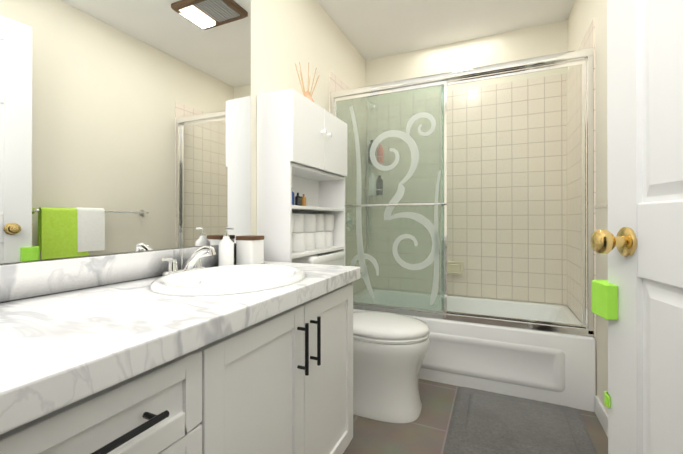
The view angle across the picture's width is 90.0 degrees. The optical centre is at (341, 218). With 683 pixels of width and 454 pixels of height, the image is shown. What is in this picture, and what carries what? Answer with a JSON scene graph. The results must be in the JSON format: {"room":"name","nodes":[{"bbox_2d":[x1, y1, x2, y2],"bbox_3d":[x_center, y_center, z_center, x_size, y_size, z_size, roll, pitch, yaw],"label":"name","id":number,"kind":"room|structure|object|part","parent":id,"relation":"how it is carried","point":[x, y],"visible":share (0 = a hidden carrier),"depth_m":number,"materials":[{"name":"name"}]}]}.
{"room":"bathroom","nodes":[
{"label":"bathroom","id":0,"kind":"room"},
{"bbox_2d":[0,0,365,294],"bbox_3d":[-0.453,-0.220,1.730,0.100,2.440,3.260,0,0,24],"label":"wall","id":1,"kind":"structure","parent":0,"point":[286,35],"depth_m":1.99,"materials":[{"name":"paint"}]},
{"bbox_2d":[0,243,235,302],"bbox_3d":[-0.723,0.154,0.976,0.021,0.088,1.460,0,0,24],"label":"backsplash","id":2,"kind":"structure","parent":1,"relation":"attached to","point":[24,280],"depth_m":0.93,"materials":[{"name":"white stone"}]},
{"bbox_2d":[0,0,250,263],"bbox_3d":[-0.735,-0.577,0.977,0.004,1.370,1.447,0,0,24],"label":"mirror","id":3,"kind":"object","parent":1,"relation":"attached to","point":[125,126],"visible":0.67,"depth_m":1.07,"materials":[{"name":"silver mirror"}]},
{"bbox_2d":[329,71,366,293],"bbox_3d":[0.072,-0.211,2.760,0.008,1.670,0.750,0,0,24],"label":"wall tile","id":4,"kind":"structure","parent":1,"relation":"attached to","point":[336,83],"depth_m":2.79,"materials":[{"name":"beige tile"}]},
{"bbox_2d":[346,97,391,279],"bbox_3d":[0.244,-0.256,2.832,0.248,1.495,0.453,0,0,24],"label":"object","id":5,"kind":"object","parent":4,"relation":"attached to","point":[350,213],"depth_m":2.94,"materials":[{"name":"silver metal"}]},
{"bbox_2d":[368,173,375,195],"bbox_3d":[0.268,-0.300,3.004,0.068,0.200,0.054,0,0,24],"label":"bottle","id":6,"kind":"object","parent":5,"relation":"on","point":[372,183],"depth_m":2.98,"materials":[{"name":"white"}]},
{"bbox_2d":[368,140,382,194],"bbox_3d":[0.297,-0.445,2.977,0.144,0.490,0.081,0,0,24],"label":"bottle","id":7,"kind":"object","parent":5,"relation":"on","point":[372,183],"depth_m":2.98,"materials":[{"name":"grey"}]},
{"bbox_2d":[330,47,593,336],"bbox_3d":[0.623,-0.139,2.109,1.542,1.519,0.099,0,0,24],"label":"shower door","id":8,"kind":"structure","parent":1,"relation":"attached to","point":[582,57],"depth_m":2.12,"materials":[{"name":"clear glass"}]},
{"bbox_3d":[0.302,-0.129,2.264,0.744,1.420,0.006,0,0,24],"label":"glass","id":9,"kind":"part","parent":8,"relation":"part of","materials":[{"name":"clear glass"}]},
{"bbox_2d":[349,106,440,304],"bbox_3d":[0.336,-0.117,2.245,0.619,1.327,0.001,0,0,24],"label":"decal","id":10,"kind":"object","parent":8,"relation":"attached to","point":[430,227],"visible":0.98,"depth_m":2.22},
{"bbox_3d":[0.969,-0.130,1.989,0.729,1.420,0.006,0,0,24],"label":"glass","id":11,"kind":"part","parent":8,"relation":"part of","materials":[{"name":"clear glass"}]},
{"bbox_2d":[317,0,573,60],"bbox_3d":[0.299,-1.481,1.395,1.750,0.080,3.260,0,0,24],"label":"ceiling","id":12,"kind":"structure","parent":0,"point":[372,29],"depth_m":2.47,"materials":[{"name":"paint"}]},
{"bbox_2d":[366,20,567,305],"bbox_3d":[0.949,-0.216,2.830,1.550,2.440,0.100,0,0,24],"label":"wall","id":13,"kind":"structure","parent":0,"point":[538,41],"depth_m":2.73,"materials":[{"name":"paint"}]},
{"bbox_2d":[366,73,566,304],"bbox_3d":[0.927,-0.211,2.781,1.534,1.670,0.008,0,0,24],"label":"wall tile","id":14,"kind":"structure","parent":13,"relation":"attached to","point":[504,95],"depth_m":2.66,"materials":[{"name":"beige tile"}]},
{"bbox_2d":[447,261,463,274],"bbox_3d":[0.899,0.404,2.754,0.160,0.110,0.060,0,0,24],"label":"soap dish","id":15,"kind":"object","parent":14,"relation":"attached to","point":[455,267],"depth_m":2.76,"materials":[{"name":"beige ceramic"}]},
{"bbox_2d":[343,379,607,453],"bbox_3d":[0.299,1.039,1.386,1.750,0.080,3.260,0,0,24],"label":"floor","id":16,"kind":"structure","parent":0,"point":[425,431],"depth_m":1.61,"materials":[{"name":"tile"}]},
{"bbox_2d":[0,275,359,453],"bbox_3d":[-0.476,0.622,0.855,0.574,0.750,1.442,0,0,24],"label":"bathroom vanity","id":17,"kind":"object","parent":16,"relation":"on","point":[194,350],"depth_m":0.77,"materials":[{"name":"white wood"}]},
{"bbox_2d":[0,261,359,422],"bbox_3d":[-0.477,0.222,0.864,0.562,0.050,1.460,0,0,24],"label":"countertop","id":18,"kind":"structure","parent":17,"relation":"on","point":[53,347],"depth_m":0.62,"materials":[{"name":"white stone"}]},
{"bbox_2d":[152,245,215,270],"bbox_3d":[-0.510,0.145,1.195,0.156,0.105,0.227,0,0,24],"label":"faucet","id":19,"kind":"object","parent":18,"relation":"on","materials":[{"name":"silver metal"}]},
{"bbox_2d":[108,259,331,302],"bbox_3d":[-0.349,0.265,1.121,0.438,0.167,0.518,0,0,24],"label":"sink","id":20,"kind":"object","parent":18,"relation":"in","point":[229,283],"depth_m":1.14,"materials":[{"name":"white ceramic"}]},
{"bbox_2d":[219,227,233,265],"bbox_3d":[-0.469,0.117,1.396,0.065,0.163,0.060,0,0,24],"label":"soap pump","id":21,"kind":"object","parent":18,"relation":"on","point":[226,250],"visible":0.88,"depth_m":1.37,"materials":[{"name":"white"}]},
{"bbox_2d":[236,235,263,264],"bbox_3d":[-0.402,0.138,1.503,0.094,0.122,0.094,0,0,24],"label":"canister","id":22,"kind":"object","parent":18,"relation":"on","point":[249,249],"visible":0.92,"depth_m":1.47,"materials":[{"name":"white ceramic"}]},
{"bbox_3d":[-0.402,0.085,1.503,0.094,0.017,0.094,0,0,24],"label":"lid","id":23,"kind":"part","parent":22,"relation":"part of","materials":[{"name":"brown wood"}]},
{"bbox_2d":[257,62,346,265],"bbox_3d":[-0.177,0.071,1.928,0.236,1.860,0.650,0,0,24],"label":"tall cabinet","id":24,"kind":"object","parent":16,"relation":"on","point":[301,157],"visible":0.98,"depth_m":1.72,"materials":[{"name":"white wood"}]},
{"bbox_2d":[295,193,301,205],"bbox_3d":[-0.235,-0.101,1.887,0.064,0.075,0.109,0,0,24],"label":"bottle","id":25,"kind":"object","parent":24,"relation":"on","point":[298,199],"depth_m":1.83,"materials":[{"name":"grey plastic"}]},
{"bbox_2d":[301,194,305,205],"bbox_3d":[-0.209,-0.099,1.883,0.028,0.070,0.028,0,0,24],"label":"bottle","id":26,"kind":"object","parent":24,"relation":"on","point":[303,199],"depth_m":1.87,"materials":[{"name":"brown plastic"}]},
{"bbox_2d":[304,91,313,101],"bbox_3d":[-0.192,-0.660,1.921,0.072,0.100,0.072,0,0,24],"label":"vase","id":27,"kind":"object","parent":24,"relation":"on","point":[307,94],"depth_m":1.91,"materials":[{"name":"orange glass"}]},
{"bbox_3d":[-0.101,-0.437,1.895,0.016,0.339,0.646,0,0,24],"label":"door","id":28,"kind":"part","parent":24,"relation":"part of","materials":[{"name":"white wood"}]},
{"bbox_3d":[-0.082,-0.469,1.887,0.027,0.029,0.100,0,0,24],"label":"knob","id":29,"kind":"part","parent":24,"relation":"part of","materials":[{"name":"white ceramic"}]},
{"bbox_2d":[292,250,429,422],"bbox_3d":[0.102,0.602,1.899,0.764,0.797,0.420,0,0,24],"label":"toilet","id":30,"kind":"object","parent":16,"relation":"on","point":[389,351],"visible":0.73,"depth_m":1.70,"materials":[{"name":"white ceramic"}]},
{"bbox_3d":[-0.149,0.225,2.014,0.213,0.041,0.420,0,0,24],"label":"tank lid","id":31,"kind":"part","parent":30,"relation":"part of","materials":[{"name":"white ceramic"}]},
{"bbox_3d":[-0.154,0.431,2.015,0.201,0.370,0.400,0,0,24],"label":"tank","id":32,"kind":"part","parent":30,"relation":"part of","materials":[{"name":"white ceramic"}]},
{"bbox_3d":[0.211,0.600,1.850,0.520,0.018,0.376,0,0,24],"label":"seat","id":33,"kind":"part","parent":30,"relation":"part of","materials":[{"name":"white ceramic"}]},
{"bbox_3d":[0.205,0.572,1.853,0.533,0.073,0.378,0,0,24],"label":"lid","id":34,"kind":"part","parent":30,"relation":"part of","materials":[{"name":"white ceramic"}]},
{"bbox_2d":[353,288,595,411],"bbox_3d":[0.766,0.813,2.422,1.544,0.380,0.766,0,0,24],"label":"bathtub","id":35,"kind":"object","parent":16,"relation":"on","point":[551,367],"visible":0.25,"depth_m":1.96,"materials":[{"name":"white ceramic"}]},
{"bbox_3d":[0.610,0.817,2.076,1.270,0.230,0.006,0,0,24],"label":"apron panel","id":36,"kind":"part","parent":35,"relation":"part of","materials":[{"name":"white ceramic"}]},
{"bbox_2d":[443,387,597,453],"bbox_3d":[0.786,0.990,1.512,0.595,0.016,0.860,0,0,24],"label":"bath mat","id":37,"kind":"object","parent":16,"relation":"on","point":[484,422],"visible":0.98,"depth_m":1.60,"materials":[{"name":"fabric"}]},
{"bbox_2d":[568,0,607,413],"bbox_3d":[1.050,-0.222,1.051,0.100,2.440,3.260,0,0,24],"label":"wall","id":38,"kind":"structure","parent":0,"point":[583,14],"depth_m":1.71,"materials":[{"name":"paint"}]},
{"bbox_2d":[567,18,595,336],"bbox_3d":[1.477,-0.213,2.126,0.008,1.670,0.750,0,0,24],"label":"wall tile","id":39,"kind":"structure","parent":38,"relation":"attached to","point":[574,138],"depth_m":2.17,"materials":[{"name":"beige tile"}]},
{"bbox_2d":[593,204,607,208],"bbox_3d":[1.001,0.086,1.182,0.094,0.326,0.764,0,0,24],"label":"towel rail","id":40,"kind":"object","parent":38,"relation":"attached to","point":[603,206],"visible":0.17,"depth_m":1.45,"materials":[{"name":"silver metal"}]},
{"bbox_2d":[595,395,607,436],"bbox_3d":[0.840,0.952,0.717,0.012,0.090,2.285,0,0,24],"label":"baseboard","id":41,"kind":"structure","parent":38,"relation":"attached to","point":[601,413],"depth_m":1.61,"materials":[{"name":"white wood"}]},
{"bbox_2d":[590,0,682,453],"bbox_3d":[0.586,-0.051,0.426,0.171,2.085,0.852,0,0,12],"label":"door","id":42,"kind":"structure","parent":38,"relation":"in","point":[639,241],"depth_m":0.72,"materials":[{"name":"white wood"}]},
{"bbox_2d":[592,280,617,407],"bbox_3d":[0.671,0.308,0.830,0.087,0.304,0.080,0,0,12],"label":"guard","id":43,"kind":"object","parent":42,"relation":"attached to","point":[604,299],"visible":0.5,"depth_m":0.81,"materials":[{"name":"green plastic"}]},
{"bbox_3d":[0.661,0.052,0.784,0.171,0.066,0.119,0,0,12],"label":"knob","id":44,"kind":"part","parent":42,"relation":"part of","materials":[{"name":"gold metal"}]},
{"bbox_3d":[0.585,-0.107,0.425,0.027,1.731,0.626,0,0,12],"label":"panel","id":45,"kind":"part","parent":42,"relation":"part of","materials":[{"name":"white wood"}]}
]}

